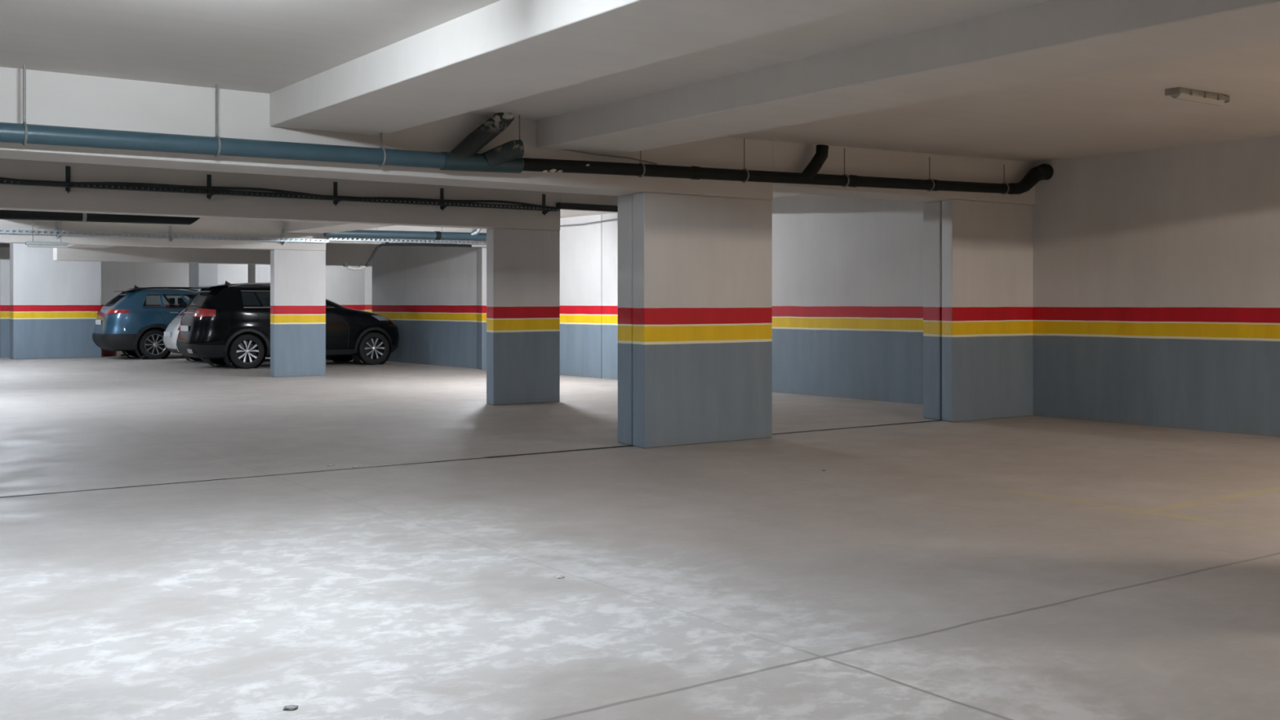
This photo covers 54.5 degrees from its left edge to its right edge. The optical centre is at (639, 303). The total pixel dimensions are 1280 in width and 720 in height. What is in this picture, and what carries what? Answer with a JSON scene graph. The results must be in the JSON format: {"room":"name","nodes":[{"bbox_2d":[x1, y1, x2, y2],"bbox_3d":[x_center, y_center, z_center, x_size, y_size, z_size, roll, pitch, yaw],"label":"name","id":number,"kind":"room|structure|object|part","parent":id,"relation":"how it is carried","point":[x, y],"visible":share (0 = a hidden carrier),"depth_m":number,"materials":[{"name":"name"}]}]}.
{"room":"parking garage","nodes":[
{"label":"parking garage","id":0,"kind":"room"},
{"bbox_2d":[0,247,248,307],"bbox_3d":[-19.049,-0.120,33.283,22.200,2.840,0.300,0,0,-36],"label":"wall","id":1,"kind":"structure","parent":0,"point":[115,276],"depth_m":36.46,"materials":[{"name":"paint"}]},
{"bbox_2d":[364,266,372,312],"bbox_3d":[-6.775,-0.120,35.126,0.300,2.840,11.600,0,0,-36],"label":"wall","id":2,"kind":"structure","parent":0,"point":[368,270],"depth_m":36.56,"materials":[{"name":"paint"}]},
{"bbox_2d":[372,214,601,378],"bbox_3d":[-3.229,-0.120,25.094,0.820,2.840,8.840,0,0,-36],"label":"wall","id":3,"kind":"structure","parent":0,"point":[429,293],"depth_m":25.43,"materials":[{"name":"paint"}]},
{"bbox_2d":[560,217,617,226],"bbox_3d":[-0.929,-1.415,21.785,0.038,0.082,2.702,0,0,-38],"label":"conduit","id":4,"kind":"object","parent":3,"relation":"attached to","point":[611,220],"visible":0.55,"depth_m":21.71,"materials":[{"name":"metal"}]},
{"bbox_2d":[0,349,1279,719],"bbox_3d":[-5.771,1.399,15.610,23.200,0.201,44.500,0,0,-36],"label":"floor","id":5,"kind":"structure","parent":0,"point":[1031,567],"depth_m":6.32,"materials":[{"name":"concrete"}]},
{"bbox_2d":[0,259,9,357],"bbox_3d":[-15.333,0.125,29.918,0.200,2.350,0.500,0,0,-36],"label":"pier","id":6,"kind":"object","parent":5,"relation":"on","point":[4,264],"visible":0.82,"depth_m":29.71,"materials":[{"name":"paint"}]},
{"bbox_2d":[9,243,101,359],"bbox_3d":[-13.866,-0.120,29.492,1.910,2.840,0.500,0,0,-36],"label":"concrete column","id":7,"kind":"structure","parent":5,"relation":"on","point":[55,305],"depth_m":29.20,"materials":[{"name":"paint"}]},
{"bbox_2d":[102,350,116,355],"bbox_3d":[-13.129,1.105,30.722,0.340,0.390,0.340,0,0,-36],"label":"canister","id":8,"kind":"object","parent":5,"relation":"on","point":[104,353],"visible":0.3,"depth_m":30.57,"materials":[{"name":"red plastic"}]},
{"bbox_2d":[92,284,198,359],"bbox_3d":[-10.848,0.463,30.142,4.428,1.795,2.228,0,0,-36],"label":"car","id":9,"kind":"object","parent":5,"relation":"on","point":[125,324],"visible":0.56,"depth_m":28.73,"materials":[{"name":"blue paint"}]},
{"bbox_3d":[-12.598,0.440,28.888,0.016,0.110,0.520,0,0,-36],"label":"number plate","id":10,"kind":"part","parent":9,"relation":"part of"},
{"bbox_2d":[105,308,128,315],"bbox_3d":[-12.013,0.202,28.510,0.573,0.158,0.139,0,0,13],"label":"tail light","id":11,"kind":"object","parent":9,"relation":"attached to","point":[109,311],"depth_m":28.48,"materials":[{"name":"red plastic"}]},
{"bbox_3d":[-11.417,0.275,29.217,0.670,0.810,0.480,0,0,-36],"label":"seat","id":12,"kind":"part","parent":9,"relation":"part of","materials":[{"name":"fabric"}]},
{"bbox_3d":[-11.669,-0.335,30.273,1.757,0.102,0.032,0,0,-36],"label":"roof rail","id":13,"kind":"part","parent":9,"relation":"part of","materials":[{"name":"metal"}]},
{"bbox_3d":[-10.988,-0.335,29.322,1.757,0.102,0.032,0,0,-36],"label":"roof rail","id":14,"kind":"part","parent":9,"relation":"part of","materials":[{"name":"metal"}]},
{"bbox_3d":[-10.659,0.103,29.246,2.005,0.024,0.067,0,0,-37],"label":"window trim","id":15,"kind":"part","parent":9,"relation":"part of","materials":[{"name":"metal"}]},
{"bbox_3d":[-10.921,-0.206,29.218,1.283,0.022,0.059,0,0,-38],"label":"window trim","id":16,"kind":"part","parent":9,"relation":"part of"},
{"bbox_3d":[-11.152,0.275,30.392,0.670,0.810,0.480,0,0,-36],"label":"seat","id":17,"kind":"part","parent":9,"relation":"part of","materials":[{"name":"fabric"}]},
{"bbox_3d":[-10.709,0.275,29.774,0.670,0.810,0.480,0,0,-36],"label":"seat","id":18,"kind":"part","parent":9,"relation":"part of","materials":[{"name":"fabric"}]},
{"bbox_2d":[188,262,217,302],"bbox_3d":[-11.030,0.050,31.432,0.519,2.500,0.850,0,0,-36],"label":"concrete column","id":19,"kind":"structure","parent":5,"relation":"on","point":[199,274],"depth_m":31.11,"materials":[{"name":"paint"}]},
{"bbox_2d":[163,309,331,363],"bbox_3d":[-8.598,0.537,28.407,4.286,1.625,2.184,0,0,-36],"label":"car","id":20,"kind":"object","parent":5,"relation":"on","point":[171,334],"visible":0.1,"depth_m":27.19,"materials":[{"name":"white paint"}]},
{"bbox_3d":[-10.335,0.680,27.163,0.016,0.110,0.520,0,0,-36],"label":"number plate","id":21,"kind":"part","parent":20,"relation":"part of","materials":[{"name":"white metal"}]},
{"bbox_2d":[176,280,399,368],"bbox_3d":[-7.317,0.443,26.090,4.503,1.815,2.262,0,0,-36],"label":"car","id":22,"kind":"object","parent":5,"relation":"on","point":[227,323],"visible":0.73,"depth_m":24.82,"materials":[{"name":"black paint"}]},
{"bbox_3d":[-9.101,0.500,24.812,0.016,0.110,0.520,0,0,-36],"label":"number plate","id":23,"kind":"part","parent":22,"relation":"part of","materials":[{"name":"white metal"}]},
{"bbox_3d":[-8.857,0.938,24.465,0.058,0.089,0.198,0,0,-45],"label":"exhaust trim","id":24,"kind":"part","parent":22,"relation":"part of","materials":[{"name":"silver metal"}]},
{"bbox_2d":[192,307,215,316],"bbox_3d":[-8.595,0.183,24.448,0.546,0.177,0.145,0,0,24],"label":"tail light","id":25,"kind":"object","parent":22,"relation":"attached to","point":[199,312],"depth_m":24.40,"materials":[{"name":"red plastic"}]},
{"bbox_3d":[-7.911,0.275,25.148,0.670,0.810,0.480,0,0,-36],"label":"seat","id":26,"kind":"part","parent":22,"relation":"part of","materials":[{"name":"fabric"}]},
{"bbox_3d":[-7.482,-0.365,25.252,1.757,0.102,0.032,0,0,-36],"label":"roof rail","id":27,"kind":"part","parent":22,"relation":"part of","materials":[{"name":"silver metal"}]},
{"bbox_3d":[-7.432,-0.246,25.127,1.297,0.022,0.058,0,0,-38],"label":"window trim","id":28,"kind":"part","parent":22,"relation":"part of","materials":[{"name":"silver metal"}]},
{"bbox_3d":[-7.084,0.083,25.203,1.933,0.024,0.066,0,0,-38],"label":"window trim","id":29,"kind":"part","parent":22,"relation":"part of","materials":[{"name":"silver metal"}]},
{"bbox_2d":[282,705,297,710],"bbox_3d":[-1.119,1.294,3.979,0.052,0.012,0.036,0,0,-36],"label":"chip","id":30,"kind":"object","parent":5,"relation":"on","point":[288,707],"visible":1,"depth_m":3.97,"materials":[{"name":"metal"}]},
{"bbox_2d":[270,248,325,377],"bbox_3d":[-6.133,0.175,22.221,0.948,2.249,0.310,0,0,-36],"label":"concrete column","id":31,"kind":"structure","parent":5,"relation":"on","point":[297,277],"depth_m":22.06,"materials":[{"name":"paint"}]},
{"bbox_2d":[248,264,364,311],"bbox_3d":[-9.008,-0.120,33.650,3.050,2.840,0.600,0,0,-36],"label":"wall","id":32,"kind":"structure","parent":5,"relation":"on","point":[344,286],"depth_m":33.88,"materials":[{"name":"paint"}]},
{"bbox_2d":[476,247,486,369],"bbox_3d":[-2.987,0.105,24.604,0.596,2.390,0.520,0,0,-36],"label":"concrete column","id":33,"kind":"structure","parent":5,"relation":"on","point":[481,252],"depth_m":24.27,"materials":[{"name":"paint"}]},
{"bbox_2d":[486,227,559,405],"bbox_3d":[-1.539,0.170,16.212,0.998,2.261,0.270,0,0,-36],"label":"concrete column","id":34,"kind":"structure","parent":5,"relation":"on","point":[523,265],"depth_m":16.05,"materials":[{"name":"paint"}]},
{"bbox_2d":[555,575,564,578],"bbox_3d":[-0.378,1.294,5.882,0.034,0.012,0.040,0,0,36],"label":"chip","id":35,"kind":"object","parent":5,"relation":"on","point":[557,576],"visible":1,"depth_m":5.87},
{"bbox_2d":[617,191,772,448],"bbox_3d":[0.502,0.150,11.775,1.528,2.299,0.540,0,0,-36],"label":"concrete column","id":36,"kind":"structure","parent":5,"relation":"on","point":[695,272],"depth_m":11.48,"materials":[{"name":"paint"}]},
{"bbox_2d":[923,199,1032,422],"bbox_3d":[3.874,0.081,14.222,1.536,2.439,0.550,0,0,-36],"label":"concrete column","id":37,"kind":"structure","parent":5,"relation":"on","point":[978,255],"depth_m":13.90,"materials":[{"name":"paint"}]},
{"bbox_2d":[0,0,1279,247],"bbox_3d":[-5.771,-1.740,15.610,23.200,0.400,44.500,0,0,-36],"label":"ceiling","id":38,"kind":"structure","parent":0,"point":[268,46],"depth_m":8.16,"materials":[{"name":"paint"}]},
{"bbox_2d":[11,219,58,222],"bbox_3d":[-7.467,-1.475,16.603,0.800,0.350,7.250,0,0,-36],"label":"ceiling beam","id":39,"kind":"structure","parent":38,"relation":"attached to","point":[11,220],"depth_m":19.57,"materials":[{"name":"paint"}]},
{"bbox_2d":[25,220,68,248],"bbox_3d":[-9.190,-1.201,19.249,0.600,0.678,0.100,0,0,-36],"label":"light","id":40,"kind":"object","parent":38,"relation":"hanging from","point":[30,244],"visible":0.95,"depth_m":19.22,"materials":[{"name":"metal"}]},
{"bbox_2d":[27,244,66,248],"bbox_3d":[-9.190,-0.890,19.249,0.540,0.056,0.053,0,0,-36],"label":"diffuser","id":41,"kind":"object","parent":40,"relation":"attached to","point":[28,246],"depth_m":19.25,"materials":[{"name":"white plastic"}]},
{"bbox_2d":[66,244,116,248],"bbox_3d":[-9.833,-1.400,23.340,0.800,0.500,5.800,0,0,-36],"label":"ceiling beam","id":42,"kind":"structure","parent":38,"relation":"attached to","point":[68,246],"depth_m":25.06,"materials":[{"name":"paint"}]},
{"bbox_2d":[0,209,199,224],"bbox_3d":[-9.375,-1.218,11.675,10.358,0.645,0.124,0,0,-36],"label":"duct","id":43,"kind":"object","parent":38,"relation":"hanging from","point":[4,214],"visible":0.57,"depth_m":13.93,"materials":[{"name":"metal"}]},
{"bbox_2d":[0,217,325,250],"bbox_3d":[-12.100,-1.300,17.945,15.630,0.700,0.330,0,0,-36],"label":"ceiling beam","id":44,"kind":"structure","parent":38,"relation":"attached to","point":[202,226],"depth_m":20.84,"materials":[{"name":"paint"}]},
{"bbox_2d":[0,221,328,244],"bbox_3d":[-11.466,-1.165,18.097,14.438,0.280,0.158,0,0,-36],"label":"cable tray","id":45,"kind":"object","parent":44,"relation":"attached to","point":[56,233],"visible":1,"depth_m":20.66,"materials":[{"name":"metal"}]},
{"bbox_2d":[53,243,372,266],"bbox_3d":[-8.103,-1.268,28.393,9.700,0.765,0.400,0,0,-36],"label":"ceiling beam","id":46,"kind":"structure","parent":38,"relation":"attached to","point":[336,254],"depth_m":27.05,"materials":[{"name":"paint"}]},
{"bbox_2d":[0,158,559,230],"bbox_3d":[-7.592,-1.306,11.875,15.890,0.688,0.290,0,0,-36],"label":"ceiling beam","id":47,"kind":"structure","parent":38,"relation":"attached to","point":[12,197],"depth_m":14.06,"materials":[{"name":"paint"}]},
{"bbox_2d":[0,166,559,215],"bbox_3d":[-7.007,-1.281,12.017,14.605,0.291,0.158,0,0,-36],"label":"cable tray","id":48,"kind":"object","parent":47,"relation":"attached to","point":[209,193],"visible":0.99,"depth_m":13.95,"materials":[{"name":"metal"}]},
{"bbox_2d":[0,177,557,209],"bbox_3d":[-6.995,-1.253,11.953,14.551,0.094,0.058,0,0,-36],"label":"power cable","id":49,"kind":"object","parent":48,"relation":"on","point":[3,179],"visible":1,"depth_m":13.90,"materials":[{"name":"black rubber"}]},
{"bbox_2d":[555,202,617,212],"bbox_3d":[-0.344,-1.278,16.791,1.800,0.087,0.120,0,0,-36],"label":"duct","id":50,"kind":"object","parent":48,"relation":"attached to","point":[562,206],"visible":0.56,"depth_m":16.48,"materials":[{"name":"metal"}]},
{"bbox_3d":[-0.344,-1.319,16.791,1.800,0.007,0.120,0,0,-36],"label":"duct lid","id":51,"kind":"part","parent":50,"relation":"part of","materials":[{"name":"metal"}]},
{"bbox_2d":[284,221,393,233],"bbox_3d":[-3.857,-1.450,19.189,0.780,0.400,7.250,0,0,-36],"label":"ceiling beam","id":52,"kind":"structure","parent":38,"relation":"attached to","point":[289,226],"depth_m":20.91,"materials":[{"name":"paint"}]},
{"bbox_2d":[0,66,773,199],"bbox_3d":[-5.062,-1.325,7.777,15.230,0.650,0.540,0,0,-36],"label":"ceiling beam","id":53,"kind":"structure","parent":38,"relation":"attached to","point":[52,98],"depth_m":9.20,"materials":[{"name":"paint"}]},
{"bbox_2d":[323,226,486,239],"bbox_3d":[-4.136,-1.375,23.072,3.551,0.389,0.226,0,0,-36],"label":"drain pipe","id":54,"kind":"object","parent":38,"relation":"hanging from","point":[476,234],"visible":0.72,"depth_m":22.98,"materials":[{"name":"paint"}]},
{"bbox_2d":[325,225,487,247],"bbox_3d":[-4.337,-1.375,23.507,3.470,0.550,0.330,0,0,-36],"label":"ceiling beam","id":55,"kind":"structure","parent":38,"relation":"attached to","point":[395,228],"depth_m":23.38,"materials":[{"name":"paint"}]},
{"bbox_2d":[328,236,486,244],"bbox_3d":[-4.211,-1.157,23.295,3.368,0.166,0.158,0,0,-36],"label":"cable tray","id":56,"kind":"object","parent":55,"relation":"attached to","point":[335,238],"visible":0.92,"depth_m":23.16,"materials":[{"name":"metal"}]},
{"bbox_2d":[365,243,471,266],"bbox_3d":[-4.141,-0.898,23.300,2.193,0.465,0.096,0,0,-37],"label":"pipe","id":57,"kind":"object","parent":56,"relation":"hanging from","point":[381,244],"visible":1,"depth_m":23.24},
{"bbox_2d":[343,262,364,270],"bbox_3d":[-5.167,-0.661,22.476,0.399,0.134,0.050,0,0,-36],"label":"lamp","id":58,"kind":"object","parent":57,"relation":"hanging from","point":[358,268],"visible":1,"depth_m":22.45,"materials":[{"name":"white plastic"}]},
{"bbox_2d":[0,64,1053,194],"bbox_3d":[-3.028,-1.303,8.648,19.150,0.574,0.272,0,0,-36],"label":"drain pipe","id":59,"kind":"object","parent":38,"relation":"hanging from","point":[506,157],"visible":0.98,"depth_m":9.84,"materials":[{"name":"paint"}]},
{"bbox_2d":[269,0,888,135],"bbox_3d":[0.548,-1.475,5.313,0.880,0.350,10.000,0,0,-36],"label":"ceiling beam","id":60,"kind":"structure","parent":38,"relation":"attached to","point":[500,51],"depth_m":6.68,"materials":[{"name":"paint"}]},
{"bbox_2d":[560,192,618,204],"bbox_3d":[0.253,-1.490,17.496,3.410,0.320,0.290,0,0,-36],"label":"ceiling beam","id":61,"kind":"structure","parent":38,"relation":"attached to","point":[564,197],"depth_m":16.65,"materials":[{"name":"paint"}]},
{"bbox_2d":[773,141,1035,204],"bbox_3d":[2.824,-1.395,13.427,4.170,0.510,0.540,0,0,-36],"label":"ceiling beam","id":62,"kind":"structure","parent":38,"relation":"attached to","point":[788,157],"depth_m":13.09,"materials":[{"name":"paint"}]},
{"bbox_2d":[537,0,1279,155],"bbox_3d":[2.377,-1.478,6.624,0.820,0.345,10.000,0,0,-36],"label":"ceiling beam","id":63,"kind":"structure","parent":38,"relation":"attached to","point":[1054,39],"depth_m":7.19,"materials":[{"name":"paint"}]},
{"bbox_2d":[559,148,657,164],"bbox_3d":[-0.308,-1.285,10.776,1.152,0.084,0.026,0,0,-37],"label":"wire","id":64,"kind":"object","parent":63,"relation":"attached to","point":[582,152],"visible":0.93,"depth_m":10.80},
{"bbox_2d":[1164,87,1230,106],"bbox_3d":[4.173,-1.542,9.286,0.684,0.080,0.124,0,0,-36],"label":"ceiling light","id":65,"kind":"object","parent":38,"relation":"attached to","point":[1180,93],"visible":1,"depth_m":9.22,"materials":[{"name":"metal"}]},
{"bbox_2d":[1170,93,1225,106],"bbox_3d":[4.172,-1.520,9.287,0.600,0.035,0.090,0,0,-36],"label":"diffuser","id":66,"kind":"object","parent":65,"relation":"attached to","point":[1216,100],"depth_m":9.26,"materials":[{"name":"white plastic"}]},
{"bbox_2d":[601,194,924,404],"bbox_3d":[2.141,-0.120,18.105,0.430,2.840,8.752,0,0,-37],"label":"wall","id":67,"kind":"structure","parent":0,"point":[847,273],"depth_m":17.04,"materials":[{"name":"paint"}]},
{"bbox_2d":[1032,135,1279,437],"bbox_3d":[9.178,-0.180,8.360,0.540,2.960,15.300,0,0,-36],"label":"wall","id":68,"kind":"structure","parent":0,"point":[1156,273],"depth_m":13.07,"materials":[{"name":"paint"}]}
]}

